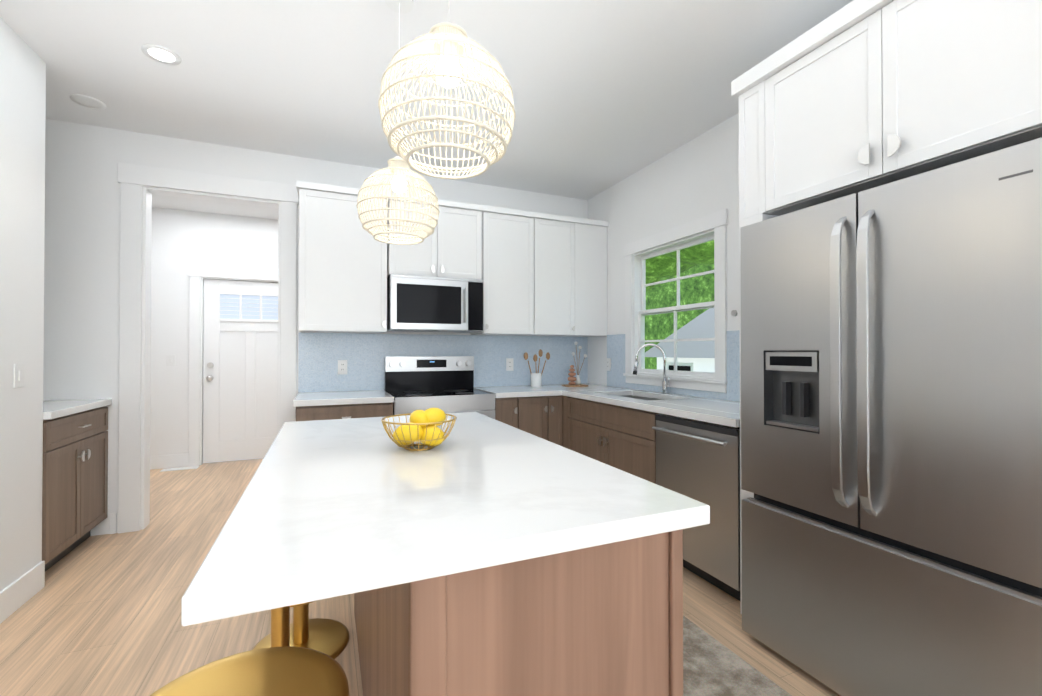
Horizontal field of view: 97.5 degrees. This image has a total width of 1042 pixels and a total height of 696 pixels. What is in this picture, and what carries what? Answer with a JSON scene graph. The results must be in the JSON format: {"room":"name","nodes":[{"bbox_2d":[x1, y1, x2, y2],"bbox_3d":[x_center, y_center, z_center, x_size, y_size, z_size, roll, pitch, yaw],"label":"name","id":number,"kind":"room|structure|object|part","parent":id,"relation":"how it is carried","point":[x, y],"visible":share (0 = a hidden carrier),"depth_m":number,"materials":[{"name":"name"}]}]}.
{"room":"kitchen","nodes":[
{"label":"kitchen","id":0,"kind":"room"},
{"bbox_2d":[0,17,45,590],"bbox_3d":[-1.756,-0.151,-0.811,1.120,2.770,6.540,0,0,-23],"label":"wall","id":1,"kind":"structure","parent":0,"point":[22,134],"depth_m":2.24,"materials":[{"name":"white paint"}]},
{"bbox_2d":[13,364,23,387],"bbox_3d":[-2.433,0.135,2.219,0.011,0.115,0.074,0,0,-23],"label":"switch plate","id":2,"kind":"object","parent":1,"relation":"attached to","point":[18,379],"visible":1,"depth_m":2.21,"materials":[{"name":"white plastic"}]},
{"bbox_2d":[0,561,44,623],"bbox_3d":[-1.234,1.165,-0.600,0.014,0.140,6.538,0,0,-23],"label":"baseboard","id":3,"kind":"structure","parent":1,"relation":"attached to","point":[18,593],"depth_m":2.22,"materials":[{"name":"white wood"}]},
{"bbox_2d":[150,207,277,455],"bbox_3d":[-3.086,-0.103,5.242,3.420,2.770,0.120,0,0,-23],"label":"wall","id":4,"kind":"structure","parent":0,"point":[182,240],"depth_m":4.92,"materials":[{"name":"white paint"}]},
{"bbox_2d":[150,453,187,469],"bbox_3d":[-4.043,1.208,4.749,0.980,0.140,0.017,0,0,-23],"label":"baseboard","id":5,"kind":"structure","parent":4,"relation":"attached to","point":[175,460],"depth_m":4.87,"materials":[{"name":"white wood"}]},
{"bbox_2d":[167,355,174,365],"bbox_3d":[-3.743,0.132,4.889,0.075,0.115,0.011,0,0,-23],"label":"hall light switch","id":6,"kind":"object","parent":4,"relation":"attached to","point":[170,360],"visible":1,"depth_m":4.89,"materials":[{"name":"white plastic"}]},
{"bbox_2d":[188,264,277,466],"bbox_3d":[-3.090,0.187,5.224,1.170,2.190,0.146,0,0,-23],"label":"door frame","id":7,"kind":"structure","parent":4,"relation":"attached to","point":[198,274],"depth_m":4.97,"materials":[{"name":"white wood"}]},
{"bbox_2d":[203,279,277,462],"bbox_3d":[-3.081,0.256,5.203,0.900,2.028,0.112,0,0,-23],"label":"front door","id":8,"kind":"structure","parent":4,"relation":"in","point":[240,382],"depth_m":5.18,"materials":[{"name":"white wood"}]},
{"bbox_2d":[43,118,587,535],"bbox_3d":[-1.557,-0.115,3.720,5.040,2.770,0.120,0,0,-23],"label":"wall","id":9,"kind":"structure","parent":0,"point":[81,275],"depth_m":3.11,"materials":[{"name":"white paint"}]},
{"bbox_2d":[109,513,116,529],"bbox_3d":[-3.289,1.195,3.044,1.030,0.140,0.014,0,0,-23],"label":"baseboard","id":10,"kind":"structure","parent":9,"relation":"attached to","point":[113,516],"depth_m":3.11,"materials":[{"name":"white wood"}]},
{"bbox_2d":[117,162,298,533],"bbox_3d":[-2.279,0.000,3.412,1.116,2.535,0.172,0,0,-23],"label":"door frame","id":11,"kind":"structure","parent":9,"relation":"attached to","point":[135,182],"depth_m":3.20,"materials":[{"name":"white wood"}]},
{"bbox_2d":[296,180,395,333],"bbox_3d":[-1.348,-0.654,3.556,0.672,1.065,0.347,0,0,-23],"label":"upper cabinet","id":12,"kind":"object","parent":9,"relation":"attached to","point":[344,271],"depth_m":3.38,"materials":[{"name":"white wood"}]},
{"bbox_2d":[396,194,483,279],"bbox_3d":[-0.737,-0.875,3.818,0.750,0.620,0.347,0,0,-23],"label":"upper cabinet","id":13,"kind":"object","parent":9,"relation":"attached to","point":[455,249],"depth_m":3.69,"materials":[{"name":"white wood"}]},
{"bbox_2d":[387,274,482,332],"bbox_3d":[-0.716,-0.350,3.764,0.740,0.420,0.456,0,0,-23],"label":"over-the-range microwave","id":14,"kind":"object","parent":13,"relation":"attached to","point":[415,303],"visible":1,"depth_m":3.59,"materials":[{"name":"silver metal"}]},
{"bbox_2d":[298,333,587,392],"bbox_3d":[-0.535,0.228,4.081,2.615,0.688,0.007,0,0,-23],"label":"tile backsplash","id":15,"kind":"structure","parent":9,"relation":"attached to","point":[320,355],"depth_m":3.97,"materials":[{"name":"tile"}]},
{"bbox_2d":[338,360,346,373],"bbox_3d":[-1.439,0.155,3.687,0.072,0.116,0.008,0,0,-23],"label":"electrical outlet","id":16,"kind":"object","parent":15,"relation":"attached to","point":[342,366],"visible":1,"depth_m":3.68,"materials":[{"name":"white plastic"}]},
{"bbox_2d":[506,358,512,370],"bbox_3d":[-0.104,0.154,4.256,0.072,0.116,0.008,0,0,-23],"label":"electrical outlet","id":17,"kind":"object","parent":15,"relation":"attached to","point":[509,364],"visible":1,"depth_m":4.25,"materials":[{"name":"white plastic"}]},
{"bbox_2d":[471,205,539,335],"bbox_3d":[-0.171,-0.650,4.058,0.574,1.065,0.347,0,0,-23],"label":"upper cabinet","id":18,"kind":"object","parent":9,"relation":"attached to","point":[511,282],"depth_m":3.91,"materials":[{"name":"white wood"}]},
{"bbox_2d":[540,213,575,335],"bbox_3d":[0.212,-0.649,4.221,0.457,1.065,0.347,0,0,-23],"label":"upper cabinet","id":19,"kind":"object","parent":9,"relation":"attached to","point":[541,274],"depth_m":4.09,"materials":[{"name":"white wood"}]},
{"bbox_2d":[570,217,607,336],"bbox_3d":[0.560,-0.648,4.369,0.394,1.065,0.347,0,0,-23],"label":"upper cabinet","id":20,"kind":"object","parent":9,"relation":"attached to","point":[591,235],"depth_m":4.22,"materials":[{"name":"white wood"}]},
{"bbox_2d":[0,459,840,695],"bbox_3d":[-0.533,1.281,1.308,5.400,0.060,9.700,0,0,-23],"label":"floor","id":21,"kind":"structure","parent":0,"point":[98,615],"depth_m":2.13,"materials":[{"name":"brown wood"}]},
{"bbox_2d":[42,406,107,570],"bbox_3d":[-2.951,0.822,2.640,0.690,0.878,0.754,0,0,-23],"label":"base cabinet","id":22,"kind":"object","parent":21,"relation":"on","point":[75,484],"visible":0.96,"depth_m":2.69,"materials":[{"name":"brown wood"}]},
{"bbox_2d":[43,399,111,419],"bbox_3d":[-2.955,0.361,2.642,0.680,0.040,0.754,0,0,-23],"label":"countertop","id":23,"kind":"structure","parent":22,"relation":"on","point":[53,409],"depth_m":2.74,"materials":[{"name":"white stone"}]},
{"bbox_2d":[160,466,199,471],"bbox_3d":[-3.601,1.274,4.832,0.320,0.009,0.110,0,0,-23],"label":"floor vent","id":24,"kind":"object","parent":21,"relation":"in","point":[179,468],"visible":1,"depth_m":4.82,"materials":[{"name":"white plastic"}]},
{"bbox_2d":[149,646,349,695],"bbox_3d":[-0.449,0.906,0.706,0.380,0.680,0.380,0,0,-23],"label":"stool","id":25,"kind":"object","parent":21,"relation":"on","point":[286,671],"visible":1,"depth_m":0.80,"materials":[{"name":"gold metal"}]},
{"bbox_2d":[271,606,289,646],"bbox_3d":[-0.690,0.911,1.309,0.379,0.680,0.379,0,0,-23],"label":"stool","id":26,"kind":"object","parent":21,"relation":"on","point":[280,627],"visible":0.02,"depth_m":1.29,"materials":[{"name":"gold metal"}]},
{"bbox_2d":[252,600,348,658],"bbox_3d":[-0.926,0.916,1.926,0.379,0.680,0.379,0,0,-23],"label":"stool","id":27,"kind":"object","parent":21,"relation":"on","point":[330,637],"visible":0.15,"depth_m":1.92,"materials":[{"name":"gold metal"}]},
{"bbox_2d":[296,403,392,420],"bbox_3d":[-1.312,0.828,3.399,0.625,0.878,0.643,0,0,-23],"label":"base cabinet","id":28,"kind":"object","parent":21,"relation":"on","point":[323,412],"visible":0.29,"depth_m":3.13,"materials":[{"name":"brown wood"}]},
{"bbox_2d":[293,390,393,406],"bbox_3d":[-1.318,0.367,3.403,0.643,0.040,0.637,0,0,-23],"label":"countertop","id":29,"kind":"structure","parent":28,"relation":"on","point":[337,398],"depth_m":3.19,"materials":[{"name":"white stone"}]},
{"bbox_2d":[384,356,495,418],"bbox_3d":[-0.653,0.654,3.634,0.756,1.170,0.696,0,0,-23],"label":"range","id":30,"kind":"object","parent":21,"relation":"on","point":[445,384],"visible":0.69,"depth_m":3.79,"materials":[{"name":"silver metal"}]},
{"bbox_2d":[354,532,682,695],"bbox_3d":[-0.225,0.813,1.564,0.565,0.880,1.562,0,0,-23],"label":"kitchen island","id":31,"kind":"object","parent":21,"relation":"on","point":[602,621],"depth_m":0.87,"materials":[{"name":"brown wood"}]},
{"bbox_2d":[181,412,709,625],"bbox_3d":[-0.341,0.352,1.518,0.912,0.040,1.618,0,0,-23],"label":"island countertop","id":32,"kind":"structure","parent":31,"relation":"on","point":[333,508],"depth_m":0.92,"materials":[{"name":"white stone"}]},
{"bbox_2d":[381,408,456,450],"bbox_3d":[-0.337,0.266,1.519,0.245,0.132,0.245,0,0,-23],"label":"bowl","id":33,"kind":"object","parent":32,"relation":"on","point":[422,427],"visible":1,"depth_m":1.47,"materials":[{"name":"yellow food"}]},
{"bbox_2d":[494,395,658,483],"bbox_3d":[0.463,0.829,3.542,1.212,0.878,1.772,0,0,-23],"label":"base cabinet","id":34,"kind":"object","parent":21,"relation":"on","point":[620,438],"visible":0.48,"depth_m":3.38,"materials":[{"name":"brown wood"}]},
{"bbox_2d":[474,384,739,427],"bbox_3d":[0.580,0.472,3.267,1.215,0.252,2.376,0,0,-23],"label":"countertop","id":35,"kind":"structure","parent":34,"relation":"on","point":[719,412],"depth_m":3.12,"materials":[{"name":"white stone"}]},
{"bbox_2d":[524,349,549,386],"bbox_3d":[0.145,0.182,4.161,0.262,0.342,0.100,0,0,-23],"label":"utensil crock","id":36,"kind":"object","parent":35,"relation":"on","point":[536,379],"visible":1,"depth_m":4.12,"materials":[{"name":"white ceramic"}]},
{"bbox_2d":[562,342,587,386],"bbox_3d":[0.518,0.146,4.255,0.237,0.417,0.140,0,0,-23],"label":"vase","id":37,"kind":"object","parent":35,"relation":"on","point":[572,379],"visible":1,"depth_m":4.23,"materials":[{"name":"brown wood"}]},
{"bbox_2d":[633,343,669,393],"bbox_3d":[1.000,0.156,3.489,0.217,0.384,0.213,0,0,-23],"label":"faucet","id":38,"kind":"object","parent":35,"relation":"on","point":[665,384],"visible":1,"depth_m":3.48,"materials":[{"name":"silver metal"}]},
{"bbox_2d":[652,413,739,600],"bbox_3d":[1.168,0.822,2.549,0.660,0.878,0.598,0,0,-23],"label":"dishwasher","id":39,"kind":"object","parent":21,"relation":"on","point":[697,460],"visible":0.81,"depth_m":2.35,"materials":[{"name":"silver metal"}]},
{"bbox_2d":[683,616,791,695],"bbox_3d":[0.768,1.244,1.265,0.660,0.012,2.500,0,0,-23],"label":"rug","id":40,"kind":"object","parent":21,"relation":"on","point":[712,666],"depth_m":1.75,"materials":[{"name":"grey fabric"}]},
{"bbox_2d":[731,0,1041,613],"bbox_3d":[1.530,-0.011,1.766,0.647,2.530,1.165,0,0,-23],"label":"tall cabinet","id":41,"kind":"object","parent":21,"relation":"on","point":[854,96],"visible":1,"depth_m":1.62,"materials":[{"name":"white wood"}]},
{"bbox_2d":[740,137,1041,695],"bbox_3d":[1.469,0.354,1.682,0.818,1.760,0.956,0,0,-23],"label":"fridge","id":42,"kind":"object","parent":21,"relation":"on","point":[926,580],"depth_m":1.43,"materials":[{"name":"silver metal"}]},
{"bbox_3d":[1.118,0.047,1.538,0.056,1.007,0.119,0,0,-23],"label":"fridge handle","id":43,"kind":"part","parent":42,"relation":"part of","materials":[{"name":"silver metal"}]},
{"bbox_2d":[0,0,852,219],"bbox_3d":[-0.533,-1.559,1.331,5.400,0.080,9.700,0,0,-23],"label":"ceiling","id":44,"kind":"structure","parent":0,"point":[607,94],"depth_m":2.51,"materials":[{"name":"paint"}]},
{"bbox_2d":[70,94,105,108],"bbox_3d":[-2.648,-1.506,2.799,0.164,0.004,0.164,0,0,-23],"label":"recessed light","id":45,"kind":"object","parent":44,"relation":"in","point":[88,101],"visible":1,"depth_m":2.79,"materials":[{"name":"white plastic"}]},
{"bbox_2d":[141,44,181,64],"bbox_3d":[-1.851,-1.509,2.356,0.164,0.004,0.164,0,0,-23],"label":"recessed light","id":46,"kind":"object","parent":44,"relation":"in","point":[160,53],"visible":1,"depth_m":2.35,"materials":[{"name":"white plastic"}]},
{"bbox_2d":[356,0,439,244],"bbox_3d":[-0.525,-0.991,1.971,0.345,1.047,0.345,0,0,-23],"label":"pendant light","id":47,"kind":"object","parent":44,"relation":"hanging from","point":[398,168],"visible":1,"depth_m":1.93,"materials":[{"name":"wicker"}]},
{"bbox_2d":[378,0,515,179],"bbox_3d":[-0.186,-0.996,1.175,0.345,1.050,0.345,0,0,-23],"label":"pendant light","id":48,"kind":"object","parent":44,"relation":"hanging from","point":[449,53],"visible":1,"depth_m":1.12,"materials":[{"name":"wicker"}]},
{"bbox_2d":[588,113,738,401],"bbox_3d":[2.161,-0.135,1.272,0.120,2.770,7.300,0,0,-23],"label":"wall","id":49,"kind":"structure","parent":0,"point":[695,178],"depth_m":3.52,"materials":[{"name":"white paint"}]},
{"bbox_2d":[607,330,739,401],"bbox_3d":[1.203,0.108,3.348,0.007,0.474,2.023,0,0,-23],"label":"tile backsplash","id":50,"kind":"structure","parent":49,"relation":"attached to","point":[615,343],"depth_m":3.36,"materials":[{"name":"tile"}]},
{"bbox_2d":[606,358,610,370],"bbox_3d":[0.810,0.154,4.249,0.008,0.116,0.072,0,0,-23],"label":"electrical outlet","id":51,"kind":"object","parent":50,"relation":"attached to","point":[608,364],"visible":1,"depth_m":4.24,"materials":[{"name":"white plastic"}]},
{"bbox_2d":[623,209,727,392],"bbox_3d":[1.171,-0.304,3.520,0.130,1.205,1.114,0,0,-23],"label":"double-hung window","id":52,"kind":"structure","parent":49,"relation":"in","point":[677,308],"depth_m":3.48,"materials":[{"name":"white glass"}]},
{"bbox_2d":[731,310,736,315],"bbox_3d":[1.375,-0.226,2.949,0.012,0.039,0.040,0,0,-23],"label":"sensor","id":53,"kind":"object","parent":49,"relation":"attached to","point":[733,312],"visible":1,"depth_m":2.94,"materials":[{"name":"white plastic"}]},
{"label":"outside","id":54,"kind":"structure","parent":0,"visible":0},
{"bbox_3d":[4.609,1.793,12.791,13.330,0.100,32.000,0,0,-23],"label":"ground","id":55,"kind":"structure","parent":54,"visible":0},
{"bbox_2d":[645,308,714,371],"bbox_3d":[6.353,0.254,11.046,5.200,2.950,4.400,0,0,-23],"label":"house","id":56,"kind":"structure","parent":55,"relation":"on","point":[707,345],"depth_m":11.29,"materials":[{"name":"grey"}]},
{"bbox_2d":[646,240,713,291],"bbox_3d":[2.659,-1.674,10.068,3.338,6.790,10.002,0,0,-15],"label":"canopy","id":57,"kind":"object","parent":55,"relation":"on","point":[699,257],"depth_m":9.05,"materials":[{"name":"green plant"}]},
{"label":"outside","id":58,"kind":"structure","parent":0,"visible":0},
{"bbox_2d":[645,264,713,368],"bbox_3d":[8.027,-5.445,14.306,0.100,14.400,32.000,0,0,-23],"label":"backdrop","id":59,"kind":"structure","parent":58,"point":[652,361],"depth_m":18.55,"materials":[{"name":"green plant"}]}
]}

